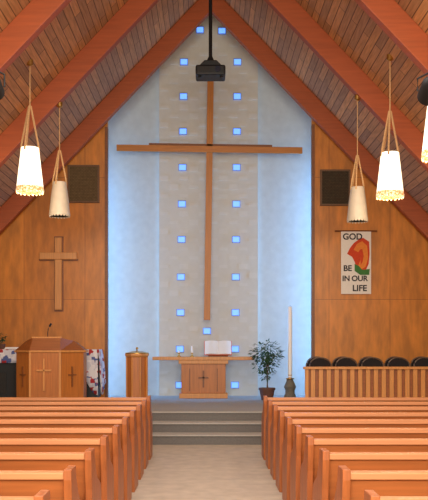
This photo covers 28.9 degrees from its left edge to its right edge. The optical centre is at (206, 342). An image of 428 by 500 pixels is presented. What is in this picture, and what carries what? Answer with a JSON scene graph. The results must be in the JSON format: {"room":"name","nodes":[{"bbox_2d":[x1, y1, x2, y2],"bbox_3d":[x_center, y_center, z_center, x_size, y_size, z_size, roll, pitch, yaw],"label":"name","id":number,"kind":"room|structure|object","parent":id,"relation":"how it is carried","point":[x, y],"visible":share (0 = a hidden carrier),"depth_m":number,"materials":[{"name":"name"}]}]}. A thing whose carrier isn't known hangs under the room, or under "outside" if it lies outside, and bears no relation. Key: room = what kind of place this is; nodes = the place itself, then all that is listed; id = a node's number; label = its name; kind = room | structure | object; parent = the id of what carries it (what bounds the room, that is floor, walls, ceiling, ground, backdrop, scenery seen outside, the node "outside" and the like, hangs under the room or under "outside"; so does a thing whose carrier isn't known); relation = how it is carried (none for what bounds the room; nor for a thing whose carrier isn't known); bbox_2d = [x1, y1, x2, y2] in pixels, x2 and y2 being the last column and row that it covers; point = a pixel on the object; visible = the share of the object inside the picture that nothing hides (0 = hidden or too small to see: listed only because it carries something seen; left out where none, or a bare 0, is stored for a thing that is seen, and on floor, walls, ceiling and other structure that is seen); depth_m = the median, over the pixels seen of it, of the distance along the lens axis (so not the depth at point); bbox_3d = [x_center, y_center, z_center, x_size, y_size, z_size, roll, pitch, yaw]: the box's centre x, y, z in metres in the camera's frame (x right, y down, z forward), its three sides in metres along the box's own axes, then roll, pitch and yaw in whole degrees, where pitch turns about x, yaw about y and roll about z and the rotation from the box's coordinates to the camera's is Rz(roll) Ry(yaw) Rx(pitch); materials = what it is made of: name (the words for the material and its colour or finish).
{"room":"house of worship","nodes":[
{"label":"house of worship","id":0,"kind":"room"},
{"bbox_2d":[0,122,107,396],"bbox_3d":[-4.095,-1.632,16.660,4.210,6.404,0.120,0,0,0],"label":"wall","id":1,"kind":"structure","parent":0,"point":[27,312],"depth_m":16.60,"materials":[{"name":"brown wood"}]},
{"bbox_2d":[39,236,77,311],"bbox_3d":[-2.960,-1.380,16.535,0.780,1.500,0.130,0,0,0],"label":"wall cross","id":2,"kind":"object","parent":1,"relation":"attached to","point":[58,256],"visible":1,"depth_m":16.50,"materials":[{"name":"brown wood"}]},
{"bbox_2d":[68,165,98,202],"bbox_3d":[-2.461,-3.169,16.570,0.598,0.737,0.060,0,0,0],"label":"wall speaker","id":3,"kind":"object","parent":1,"relation":"attached to","point":[83,180],"visible":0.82,"depth_m":16.54,"materials":[{"name":"brown fabric"}]},
{"bbox_2d":[0,0,208,233],"bbox_3d":[-3.060,-3.477,16.385,6.280,7.052,0.170,0,0,0],"label":"beam","id":4,"kind":"structure","parent":1,"relation":"attached to","point":[188,23],"depth_m":16.30,"materials":[{"name":"brown wood"}]},
{"bbox_2d":[105,127,107,396],"bbox_3d":[-2.013,-1.600,16.648,0.054,5.428,0.155,0,0,0],"label":"trim","id":5,"kind":"structure","parent":1,"relation":"attached to","point":[106,128],"depth_m":16.57,"materials":[{"name":"brown wood"}]},
{"bbox_2d":[108,396,304,411],"bbox_3d":[0.000,1.117,15.550,12.400,0.006,4.100,0,0,0],"label":"floor","id":6,"kind":"structure","parent":0,"point":[158,403],"depth_m":15.04,"materials":[{"name":"grey carpet"}]},
{"bbox_2d":[0,355,100,396],"bbox_3d":[-3.353,0.624,15.800,2.634,0.981,0.600,0,0,0],"label":"base cabinet","id":7,"kind":"object","parent":6,"relation":"on","point":[7,370],"visible":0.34,"depth_m":15.52,"materials":[{"name":"black plastic"}]},
{"bbox_2d":[0,349,105,394],"bbox_3d":[-3.251,0.547,15.773,2.601,0.851,0.655,0,0,0],"label":"quilt","id":8,"kind":"object","parent":7,"relation":"on","point":[6,355],"visible":0.45,"depth_m":15.47,"materials":[{"name":"fabric"}]},
{"bbox_2d":[0,333,6,348],"bbox_3d":[-3.905,-0.042,15.806,0.232,0.310,0.269,0,0,0],"label":"potted plant","id":9,"kind":"object","parent":8,"relation":"on","point":[2,346],"visible":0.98,"depth_m":15.77,"materials":[{"name":"green plant"}]},
{"bbox_2d":[14,337,88,396],"bbox_3d":[-2.800,0.501,14.805,1.277,1.225,0.690,0,0,0],"label":"pulpit","id":10,"kind":"object","parent":6,"relation":"on","point":[45,366],"visible":0.74,"depth_m":14.55,"materials":[{"name":"brown wood"}]},
{"bbox_2d":[125,347,148,396],"bbox_3d":[-1.316,0.594,15.600,0.440,1.041,0.440,0,0,0],"label":"baptismal font","id":11,"kind":"object","parent":6,"relation":"on","point":[136,361],"visible":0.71,"depth_m":15.44,"materials":[{"name":"brown wood"}]},
{"bbox_2d":[152,357,254,397],"bbox_3d":[-0.071,0.697,16.900,2.056,0.835,0.480,0,0,0],"label":"altar","id":12,"kind":"object","parent":6,"relation":"on","point":[201,377],"visible":0.92,"depth_m":16.72,"materials":[{"name":"brown wood"}]},
{"bbox_2d":[208,355,227,356],"bbox_3d":[0.224,0.181,16.890,0.400,0.197,0.220,0,0,0],"label":"book stand","id":13,"kind":"object","parent":12,"relation":"on","point":[208,355],"visible":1,"depth_m":16.81,"materials":[{"name":"brown wood"}]},
{"bbox_2d":[204,341,231,354],"bbox_3d":[0.224,0.099,16.884,0.560,0.300,0.192,0,0,0],"label":"open book","id":14,"kind":"object","parent":13,"relation":"on","point":[210,347],"visible":1,"depth_m":16.86,"materials":[{"name":"paper"}]},
{"bbox_2d":[248,339,284,399],"bbox_3d":[1.151,0.509,16.193,0.740,1.210,0.657,0,0,0],"label":"potted tree","id":15,"kind":"object","parent":6,"relation":"on","point":[267,391],"visible":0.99,"depth_m":16.14,"materials":[{"name":"green plant"}]},
{"bbox_2d":[284,306,295,396],"bbox_3d":[1.610,0.190,16.100,0.300,1.848,0.300,0,0,0],"label":"candle","id":16,"kind":"object","parent":6,"relation":"on","point":[289,386],"visible":0.81,"depth_m":16.06,"materials":[{"name":"white wax"}]},
{"bbox_2d":[306,356,322,366],"bbox_3d":[2.160,0.689,16.155,0.426,0.852,0.492,0,0,0],"label":"chair","id":17,"kind":"object","parent":6,"relation":"on","point":[309,359],"visible":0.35,"depth_m":16.36,"materials":[{"name":"brown metal"}]},
{"bbox_2d":[309,357,331,366],"bbox_3d":[2.127,0.689,15.355,0.426,0.852,0.492,0,0,0],"label":"chair","id":18,"kind":"object","parent":6,"relation":"on","point":[315,362],"visible":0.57,"depth_m":15.57,"materials":[{"name":"fabric"}]},
{"bbox_2d":[332,356,348,366],"bbox_3d":[2.675,0.689,16.155,0.426,0.852,0.492,0,0,0],"label":"chair","id":19,"kind":"object","parent":6,"relation":"on","point":[337,358],"visible":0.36,"depth_m":16.36,"materials":[{"name":"brown metal"}]},
{"bbox_2d":[335,357,357,366],"bbox_3d":[2.617,0.689,15.355,0.426,0.852,0.492,0,0,0],"label":"chair","id":20,"kind":"object","parent":6,"relation":"on","point":[341,362],"visible":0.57,"depth_m":15.57,"materials":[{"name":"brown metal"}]},
{"bbox_2d":[303,367,427,396],"bbox_3d":[3.297,0.765,14.600,3.206,0.698,0.120,0,0,0],"label":"railing","id":21,"kind":"object","parent":6,"relation":"on","point":[319,381],"visible":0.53,"depth_m":14.57,"materials":[{"name":"brown wood"}]},
{"bbox_2d":[358,356,375,366],"bbox_3d":[3.191,0.689,16.155,0.426,0.852,0.492,0,0,0],"label":"chair","id":22,"kind":"object","parent":6,"relation":"on","point":[363,358],"visible":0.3,"depth_m":16.36,"materials":[{"name":"brown metal"}]},
{"bbox_2d":[361,357,383,366],"bbox_3d":[3.107,0.689,15.355,0.426,0.852,0.492,0,0,0],"label":"chair","id":23,"kind":"object","parent":6,"relation":"on","point":[367,362],"visible":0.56,"depth_m":15.57,"materials":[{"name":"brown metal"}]},
{"bbox_2d":[384,356,401,366],"bbox_3d":[3.707,0.689,16.155,0.426,0.852,0.492,0,0,0],"label":"chair","id":24,"kind":"object","parent":6,"relation":"on","point":[389,358],"visible":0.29,"depth_m":16.36,"materials":[{"name":"brown metal"}]},
{"bbox_2d":[387,357,409,366],"bbox_3d":[3.597,0.689,15.355,0.426,0.852,0.492,0,0,0],"label":"chair","id":25,"kind":"object","parent":6,"relation":"on","point":[394,362],"visible":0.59,"depth_m":15.57,"materials":[{"name":"black fabric"}]},
{"bbox_2d":[410,356,427,366],"bbox_3d":[4.222,0.689,16.155,0.426,0.852,0.492,0,0,0],"label":"chair","id":26,"kind":"object","parent":6,"relation":"on","point":[415,358],"visible":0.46,"depth_m":16.36,"materials":[{"name":"brown metal"}]},
{"bbox_2d":[413,357,427,366],"bbox_3d":[4.087,0.689,15.355,0.426,0.852,0.492,0,0,0],"label":"chair","id":27,"kind":"object","parent":6,"relation":"on","point":[421,362],"visible":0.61,"depth_m":15.57,"materials":[{"name":"black fabric"}]},
{"bbox_2d":[131,445,282,499],"bbox_3d":[0.000,1.620,4.900,12.400,0.100,15.800,0,0,0],"label":"floor","id":28,"kind":"structure","parent":0,"point":[173,472],"depth_m":9.83,"materials":[{"name":"beige carpet"}]},
{"bbox_2d":[0,490,49,499],"bbox_3d":[-2.860,1.140,4.115,4.200,0.860,0.530,0,0,0],"label":"pew","id":29,"kind":"object","parent":28,"relation":"on","point":[42,494],"visible":1,"depth_m":3.92,"materials":[{"name":"brown wood"}]},
{"bbox_2d":[0,465,79,499],"bbox_3d":[-2.860,1.140,4.915,4.200,0.860,0.530,0,0,0],"label":"pew","id":30,"kind":"object","parent":28,"relation":"on","point":[62,484],"visible":1,"depth_m":4.71,"materials":[{"name":"brown wood"}]},
{"bbox_2d":[0,448,100,499],"bbox_3d":[-2.860,1.140,5.715,4.200,0.860,0.530,0,0,0],"label":"pew","id":31,"kind":"object","parent":28,"relation":"on","point":[88,483],"visible":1,"depth_m":5.51,"materials":[{"name":"brown wood"}]},
{"bbox_2d":[0,435,113,499],"bbox_3d":[-2.860,1.140,6.515,4.200,0.860,0.530,0,0,0],"label":"pew","id":32,"kind":"object","parent":28,"relation":"on","point":[104,466],"visible":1,"depth_m":6.30,"materials":[{"name":"brown wood"}]},
{"bbox_2d":[0,425,123,499],"bbox_3d":[-2.860,1.140,7.315,4.200,0.860,0.530,0,0,0],"label":"pew","id":33,"kind":"object","parent":28,"relation":"on","point":[116,453],"visible":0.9,"depth_m":7.10,"materials":[{"name":"brown wood"}]},
{"bbox_2d":[0,417,131,499],"bbox_3d":[-2.860,1.140,8.115,4.200,0.860,0.530,0,0,0],"label":"pew","id":34,"kind":"object","parent":28,"relation":"on","point":[126,446],"visible":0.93,"depth_m":7.90,"materials":[{"name":"brown wood"}]},
{"bbox_2d":[0,410,137,491],"bbox_3d":[-2.860,1.140,8.915,4.200,0.860,0.530,0,0,0],"label":"pew","id":35,"kind":"object","parent":28,"relation":"on","point":[133,434],"visible":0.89,"depth_m":8.70,"materials":[{"name":"brown wood"}]},
{"bbox_2d":[0,404,143,479],"bbox_3d":[-2.860,1.140,9.715,4.200,0.860,0.530,0,0,0],"label":"pew","id":36,"kind":"object","parent":28,"relation":"on","point":[139,425],"visible":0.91,"depth_m":9.50,"materials":[{"name":"brown wood"}]},
{"bbox_2d":[0,400,147,468],"bbox_3d":[-2.860,1.140,10.515,4.200,0.860,0.530,0,0,0],"label":"pew","id":37,"kind":"object","parent":28,"relation":"on","point":[143,403],"visible":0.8,"depth_m":10.27,"materials":[{"name":"brown wood"}]},
{"bbox_2d":[0,396,152,459],"bbox_3d":[-2.860,1.140,11.315,4.200,0.860,0.530,0,0,0],"label":"pew","id":38,"kind":"object","parent":28,"relation":"on","point":[148,398],"visible":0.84,"depth_m":11.10,"materials":[{"name":"brown wood"}]},
{"bbox_2d":[261,396,427,459],"bbox_3d":[2.860,1.140,11.315,4.200,0.860,0.530,0,0,0],"label":"pew","id":39,"kind":"object","parent":28,"relation":"on","point":[265,398],"visible":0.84,"depth_m":11.09,"materials":[{"name":"brown wood"}]},
{"bbox_2d":[266,400,427,468],"bbox_3d":[2.860,1.140,10.515,4.200,0.860,0.530,0,0,0],"label":"pew","id":40,"kind":"object","parent":28,"relation":"on","point":[270,403],"visible":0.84,"depth_m":10.27,"materials":[{"name":"brown wood"}]},
{"bbox_2d":[270,404,427,479],"bbox_3d":[2.860,1.140,9.715,4.200,0.860,0.530,0,0,0],"label":"pew","id":41,"kind":"object","parent":28,"relation":"on","point":[274,425],"visible":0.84,"depth_m":9.50,"materials":[{"name":"brown wood"}]},
{"bbox_2d":[276,410,427,491],"bbox_3d":[2.860,1.140,8.915,4.200,0.860,0.530,0,0,0],"label":"pew","id":42,"kind":"object","parent":28,"relation":"on","point":[282,415],"visible":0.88,"depth_m":8.70,"materials":[{"name":"brown wood"}]},
{"bbox_2d":[282,417,427,499],"bbox_3d":[2.860,1.140,8.115,4.200,0.860,0.530,0,0,0],"label":"pew","id":43,"kind":"object","parent":28,"relation":"on","point":[287,446],"visible":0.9,"depth_m":7.90,"materials":[{"name":"brown wood"}]},
{"bbox_2d":[290,425,427,499],"bbox_3d":[2.860,1.140,7.315,4.200,0.860,0.530,0,0,0],"label":"pew","id":44,"kind":"object","parent":28,"relation":"on","point":[297,453],"visible":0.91,"depth_m":7.10,"materials":[{"name":"brown wood"}]},
{"bbox_2d":[300,435,427,499],"bbox_3d":[2.860,1.140,6.515,4.200,0.860,0.530,0,0,0],"label":"pew","id":45,"kind":"object","parent":28,"relation":"on","point":[309,466],"visible":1,"depth_m":6.30,"materials":[{"name":"brown wood"}]},
{"bbox_2d":[313,448,427,499],"bbox_3d":[2.860,1.140,5.715,4.200,0.860,0.530,0,0,0],"label":"pew","id":46,"kind":"object","parent":28,"relation":"on","point":[325,483],"visible":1,"depth_m":5.51,"materials":[{"name":"brown wood"}]},
{"bbox_2d":[334,465,427,499],"bbox_3d":[2.860,1.140,4.915,4.200,0.860,0.530,0,0,0],"label":"pew","id":47,"kind":"object","parent":28,"relation":"on","point":[351,484],"visible":1,"depth_m":4.71,"materials":[{"name":"brown wood"}]},
{"bbox_2d":[364,490,427,499],"bbox_3d":[2.860,1.140,4.115,4.200,0.860,0.530,0,0,0],"label":"pew","id":48,"kind":"object","parent":28,"relation":"on","point":[368,494],"visible":1,"depth_m":3.92,"materials":[{"name":"brown wood"}]},
{"bbox_2d":[152,413,261,444],"bbox_3d":[0.000,1.395,15.400,12.400,0.550,5.200,0,0,0],"label":"stair risers","id":49,"kind":"object","parent":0,"point":[157,440],"visible":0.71,"depth_m":13.15,"materials":[{"name":"carpet"}]},
{"bbox_2d":[152,412,261,435],"bbox_3d":[0.000,1.276,13.140,12.400,0.324,0.720,0,0,0],"label":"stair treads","id":50,"kind":"structure","parent":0,"point":[154,422],"depth_m":13.13,"materials":[{"name":"carpet"}]},
{"bbox_2d":[108,63,310,395],"bbox_3d":[0.000,-2.719,17.700,12.400,8.577,0.200,0,0,0],"label":"wall","id":51,"kind":"structure","parent":0,"point":[284,180],"depth_m":17.60,"materials":[{"name":"paint"}]},
{"bbox_2d":[159,15,257,395],"bbox_3d":[0.032,-2.943,17.560,2.087,8.114,0.080,0,0,0],"label":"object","id":52,"kind":"structure","parent":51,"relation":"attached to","point":[169,204],"depth_m":17.52,"materials":[{"name":"grey stone"}]},
{"bbox_2d":[175,382,180,387],"bbox_3d":[-0.580,0.885,17.500,0.168,0.144,0.040,0,0,0],"label":"window","id":53,"kind":"structure","parent":52,"relation":"attached to","point":[177,384],"depth_m":17.49,"materials":[{"name":"blue glass"}]},
{"bbox_2d":[176,346,183,351],"bbox_3d":[-0.570,0.127,17.500,0.168,0.144,0.040,0,0,0],"label":"window","id":54,"kind":"structure","parent":52,"relation":"attached to","point":[178,348],"depth_m":17.49,"materials":[{"name":"blue glass"}]},
{"bbox_2d":[176,309,184,315],"bbox_3d":[-0.559,-0.643,17.500,0.168,0.144,0.040,0,0,0],"label":"window","id":55,"kind":"structure","parent":52,"relation":"attached to","point":[179,312],"depth_m":17.49,"materials":[{"name":"blue glass"}]},
{"bbox_2d":[177,274,184,279],"bbox_3d":[-0.548,-1.392,17.500,0.168,0.144,0.040,0,0,0],"label":"window","id":56,"kind":"structure","parent":52,"relation":"attached to","point":[179,276],"depth_m":17.49,"materials":[{"name":"blue glass"}]},
{"bbox_2d":[177,236,185,242],"bbox_3d":[-0.537,-2.182,17.500,0.168,0.144,0.040,0,0,0],"label":"window","id":57,"kind":"structure","parent":52,"relation":"attached to","point":[180,239],"depth_m":17.49,"materials":[{"name":"blue glass"}]},
{"bbox_2d":[178,200,185,207],"bbox_3d":[-0.527,-2.931,17.500,0.168,0.144,0.040,0,0,0],"label":"window","id":58,"kind":"structure","parent":52,"relation":"attached to","point":[181,203],"depth_m":17.49,"materials":[{"name":"blue glass"}]},
{"bbox_2d":[179,128,186,134],"bbox_3d":[-0.505,-4.459,17.500,0.168,0.144,0.040,0,0,0],"label":"window","id":59,"kind":"structure","parent":52,"relation":"attached to","point":[182,131],"depth_m":17.49,"materials":[{"name":"blue glass"}]},
{"bbox_2d":[179,164,186,170],"bbox_3d":[-0.516,-3.700,17.500,0.168,0.144,0.040,0,0,0],"label":"window","id":60,"kind":"structure","parent":52,"relation":"attached to","point":[182,167],"depth_m":17.49,"materials":[{"name":"blue glass"}]},
{"bbox_2d":[180,58,187,65],"bbox_3d":[-0.485,-5.925,17.500,0.168,0.144,0.040,0,0,0],"label":"window","id":61,"kind":"structure","parent":52,"relation":"attached to","point":[183,61],"depth_m":17.49,"materials":[{"name":"blue glass"}]},
{"bbox_2d":[180,93,187,99],"bbox_3d":[-0.495,-5.197,17.500,0.168,0.144,0.040,0,0,0],"label":"window","id":62,"kind":"structure","parent":52,"relation":"attached to","point":[183,96],"depth_m":17.49,"materials":[{"name":"blue glass"}]},
{"bbox_2d":[196,26,203,33],"bbox_3d":[-0.148,-6.599,17.500,0.168,0.144,0.040,0,0,0],"label":"window","id":63,"kind":"structure","parent":52,"relation":"attached to","point":[200,29],"depth_m":17.49,"materials":[{"name":"blue glass"}]},
{"bbox_2d":[203,328,210,333],"bbox_3d":[0.000,-0.253,17.500,0.168,0.144,0.040,0,0,0],"label":"window","id":64,"kind":"structure","parent":52,"relation":"attached to","point":[205,330],"depth_m":17.49,"materials":[{"name":"blue glass"}]},
{"bbox_2d":[117,81,301,319],"bbox_3d":[0.039,-3.132,17.255,3.812,5.315,0.490,1,0,0],"label":"wall cross","id":65,"kind":"object","parent":52,"relation":"attached to","point":[209,147],"visible":0.9,"depth_m":17.05,"materials":[{"name":"brown wood"}]},
{"bbox_2d":[218,27,225,34],"bbox_3d":[0.316,-6.578,17.500,0.168,0.144,0.040,0,0,0],"label":"window","id":66,"kind":"structure","parent":52,"relation":"attached to","point":[221,30],"depth_m":17.49,"materials":[{"name":"blue glass"}]},
{"bbox_2d":[231,382,238,387],"bbox_3d":[0.589,0.885,17.500,0.168,0.144,0.040,0,0,0],"label":"window","id":67,"kind":"structure","parent":52,"relation":"attached to","point":[233,384],"depth_m":17.49,"materials":[{"name":"blue glass"}]},
{"bbox_2d":[231,309,239,315],"bbox_3d":[0.601,-0.643,17.500,0.168,0.144,0.040,0,0,0],"label":"window","id":68,"kind":"structure","parent":52,"relation":"attached to","point":[234,312],"depth_m":17.49,"materials":[{"name":"blue glass"}]},
{"bbox_2d":[232,346,238,351],"bbox_3d":[0.595,0.127,17.500,0.168,0.144,0.040,0,0,0],"label":"window","id":69,"kind":"structure","parent":52,"relation":"attached to","point":[234,348],"depth_m":17.49,"materials":[{"name":"blue glass"}]},
{"bbox_2d":[232,200,239,207],"bbox_3d":[0.619,-2.931,17.500,0.168,0.144,0.040,0,0,0],"label":"window","id":70,"kind":"structure","parent":52,"relation":"attached to","point":[235,203],"depth_m":17.49,"materials":[{"name":"blue glass"}]},
{"bbox_2d":[232,236,239,242],"bbox_3d":[0.613,-2.182,17.500,0.168,0.144,0.040,0,0,0],"label":"window","id":71,"kind":"structure","parent":52,"relation":"attached to","point":[235,239],"depth_m":17.49,"materials":[{"name":"blue glass"}]},
{"bbox_2d":[232,274,239,279],"bbox_3d":[0.607,-1.392,17.500,0.168,0.144,0.040,0,0,0],"label":"window","id":72,"kind":"structure","parent":52,"relation":"attached to","point":[234,276],"depth_m":17.49,"materials":[{"name":"blue glass"}]},
{"bbox_2d":[233,93,240,99],"bbox_3d":[0.637,-5.197,17.500,0.168,0.144,0.040,0,0,0],"label":"window","id":73,"kind":"structure","parent":52,"relation":"attached to","point":[236,96],"depth_m":17.49,"materials":[{"name":"blue glass"}]},
{"bbox_2d":[233,128,240,134],"bbox_3d":[0.631,-4.459,17.500,0.168,0.144,0.040,0,0,0],"label":"window","id":74,"kind":"structure","parent":52,"relation":"attached to","point":[236,131],"depth_m":17.49,"materials":[{"name":"blue glass"}]},
{"bbox_2d":[233,164,240,170],"bbox_3d":[0.625,-3.700,17.500,0.168,0.144,0.040,0,0,0],"label":"window","id":75,"kind":"structure","parent":52,"relation":"attached to","point":[236,167],"depth_m":17.49,"materials":[{"name":"blue glass"}]},
{"bbox_2d":[233,58,241,65],"bbox_3d":[0.643,-5.925,17.500,0.168,0.144,0.040,0,0,0],"label":"window","id":76,"kind":"structure","parent":52,"relation":"attached to","point":[236,61],"depth_m":17.49,"materials":[{"name":"blue glass"}]},
{"bbox_2d":[160,42,256,392],"bbox_3d":[0.032,-2.640,17.517,2.058,7.405,0.009,0,0,0],"label":"trim","id":77,"kind":"structure","parent":51,"relation":"attached to","point":[214,44],"depth_m":17.51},
{"bbox_2d":[0,0,427,213],"bbox_3d":[0.000,-3.773,7.500,12.400,6.714,21.000,0,0,0],"label":"ceiling","id":78,"kind":"structure","parent":0,"point":[345,22],"depth_m":14.67,"materials":[{"name":"brown wood"}]},
{"bbox_2d":[0,72,4,99],"bbox_3d":[-2.072,-3.545,7.985,0.260,2.411,0.311,0,0,0],"label":"spotlight","id":79,"kind":"object","parent":78,"relation":"hanging from","point":[2,92],"visible":1,"depth_m":8.00,"materials":[{"name":"black plastic"}]},
{"bbox_2d":[16,59,43,195],"bbox_3d":[-2.624,-3.204,12.300,0.415,1.975,0.415,0,0,0],"label":"pendant lamp","id":80,"kind":"object","parent":78,"relation":"hanging from","point":[29,179],"visible":1,"depth_m":12.19,"materials":[{"name":"white"}]},
{"bbox_2d":[0,0,71,74],"bbox_3d":[-3.060,-3.477,10.985,6.280,7.052,0.170,0,0,0],"label":"beam","id":81,"kind":"structure","parent":78,"relation":"attached to","point":[37,15],"depth_m":10.90,"materials":[{"name":"brown wood"}]},
{"bbox_2d":[0,0,159,167],"bbox_3d":[-3.060,-3.477,13.585,6.280,7.052,0.170,0,0,0],"label":"beam","id":82,"kind":"structure","parent":78,"relation":"attached to","point":[131,13],"depth_m":13.50,"materials":[{"name":"brown wood"}]},
{"bbox_2d":[49,102,69,218],"bbox_3d":[-2.415,-3.002,13.600,0.349,1.876,0.349,0,0,0],"label":"pendant lamp","id":83,"kind":"object","parent":82,"relation":"hanging from","point":[59,201],"visible":1,"depth_m":13.50,"materials":[{"name":"beige fabric"}]},
{"bbox_2d":[196,0,225,80],"bbox_3d":[0.059,-5.713,13.988,0.500,2.554,0.425,0,0,0],"label":"projector","id":84,"kind":"object","parent":78,"relation":"hanging from","point":[210,69],"visible":1,"depth_m":13.88,"materials":[{"name":"black plastic"}]},
{"bbox_2d":[199,66,208,70],"bbox_3d":[-0.051,-4.556,13.799,0.180,0.080,0.007,0,0,0],"label":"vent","id":85,"kind":"object","parent":84,"relation":"attached to","point":[201,68],"depth_m":13.79,"materials":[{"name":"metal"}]},
{"bbox_2d":[264,0,427,171],"bbox_3d":[3.140,-3.561,13.585,6.120,6.884,0.170,0,0,0],"label":"beam","id":86,"kind":"structure","parent":78,"relation":"attached to","point":[291,12],"depth_m":13.50,"materials":[{"name":"brown wood"}]},
{"bbox_2d":[347,95,367,222],"bbox_3d":[2.464,-3.020,13.600,0.349,2.074,0.349,0,0,0],"label":"pendant lamp","id":87,"kind":"object","parent":86,"relation":"hanging from","point":[357,206],"visible":1,"depth_m":13.50,"materials":[{"name":"beige fabric"}]},
{"bbox_2d":[376,54,403,200],"bbox_3d":[2.712,-3.205,12.300,0.415,2.124,0.415,0,0,0],"label":"pendant lamp","id":88,"kind":"object","parent":78,"relation":"hanging from","point":[390,184],"visible":1,"depth_m":12.19,"materials":[{"name":"white"}]},
{"bbox_2d":[354,0,427,76],"bbox_3d":[3.140,-3.561,10.985,6.120,6.884,0.170,0,0,0],"label":"beam","id":89,"kind":"structure","parent":78,"relation":"attached to","point":[388,15],"depth_m":10.90,"materials":[{"name":"brown wood"}]},
{"bbox_2d":[417,73,427,105],"bbox_3d":[2.149,-3.569,7.985,0.260,2.536,0.311,0,0,0],"label":"spotlight","id":90,"kind":"object","parent":78,"relation":"hanging from","point":[422,96],"visible":1,"depth_m":7.97,"materials":[{"name":"black plastic"}]},
{"bbox_2d":[421,106,427,162],"bbox_3d":[2.559,-3.218,9.100,0.415,2.417,0.415,0,0,0],"label":"pendant lamp","id":91,"kind":"object","parent":78,"relation":"hanging from","point":[424,156],"visible":0.98,"depth_m":9.06,"materials":[{"name":"white fabric"}]},
{"bbox_2d":[311,119,427,364],"bbox_3d":[4.150,-1.658,16.660,4.100,6.456,0.120,0,0,0],"label":"wall","id":92,"kind":"structure","parent":0,"point":[391,320],"depth_m":16.60,"materials":[{"name":"brown wood"}]},
{"bbox_2d":[311,124,314,358],"bbox_3d":[2.123,-1.626,16.648,0.054,5.480,0.155,0,0,0],"label":"trim","id":93,"kind":"structure","parent":92,"relation":"attached to","point":[312,125],"depth_m":16.57,"materials":[{"name":"brown wood"}]},
{"bbox_2d":[212,0,427,240],"bbox_3d":[3.140,-3.561,16.385,6.120,6.884,0.170,0,0,0],"label":"beam","id":94,"kind":"structure","parent":92,"relation":"attached to","point":[235,25],"depth_m":16.30,"materials":[{"name":"brown wood"}]},
{"bbox_2d":[320,169,349,205],"bbox_3d":[2.551,-3.099,16.570,0.578,0.717,0.060,0,0,0],"label":"wall speaker","id":95,"kind":"object","parent":92,"relation":"attached to","point":[334,183],"visible":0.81,"depth_m":16.54,"materials":[{"name":"fabric"}]},
{"bbox_2d":[335,230,376,293],"bbox_3d":[2.971,-1.613,16.548,0.838,1.272,0.036,0,0,0],"label":"banner","id":96,"kind":"object","parent":92,"relation":"attached to","point":[355,244],"visible":1,"depth_m":16.54,"materials":[{"name":"fabric"}]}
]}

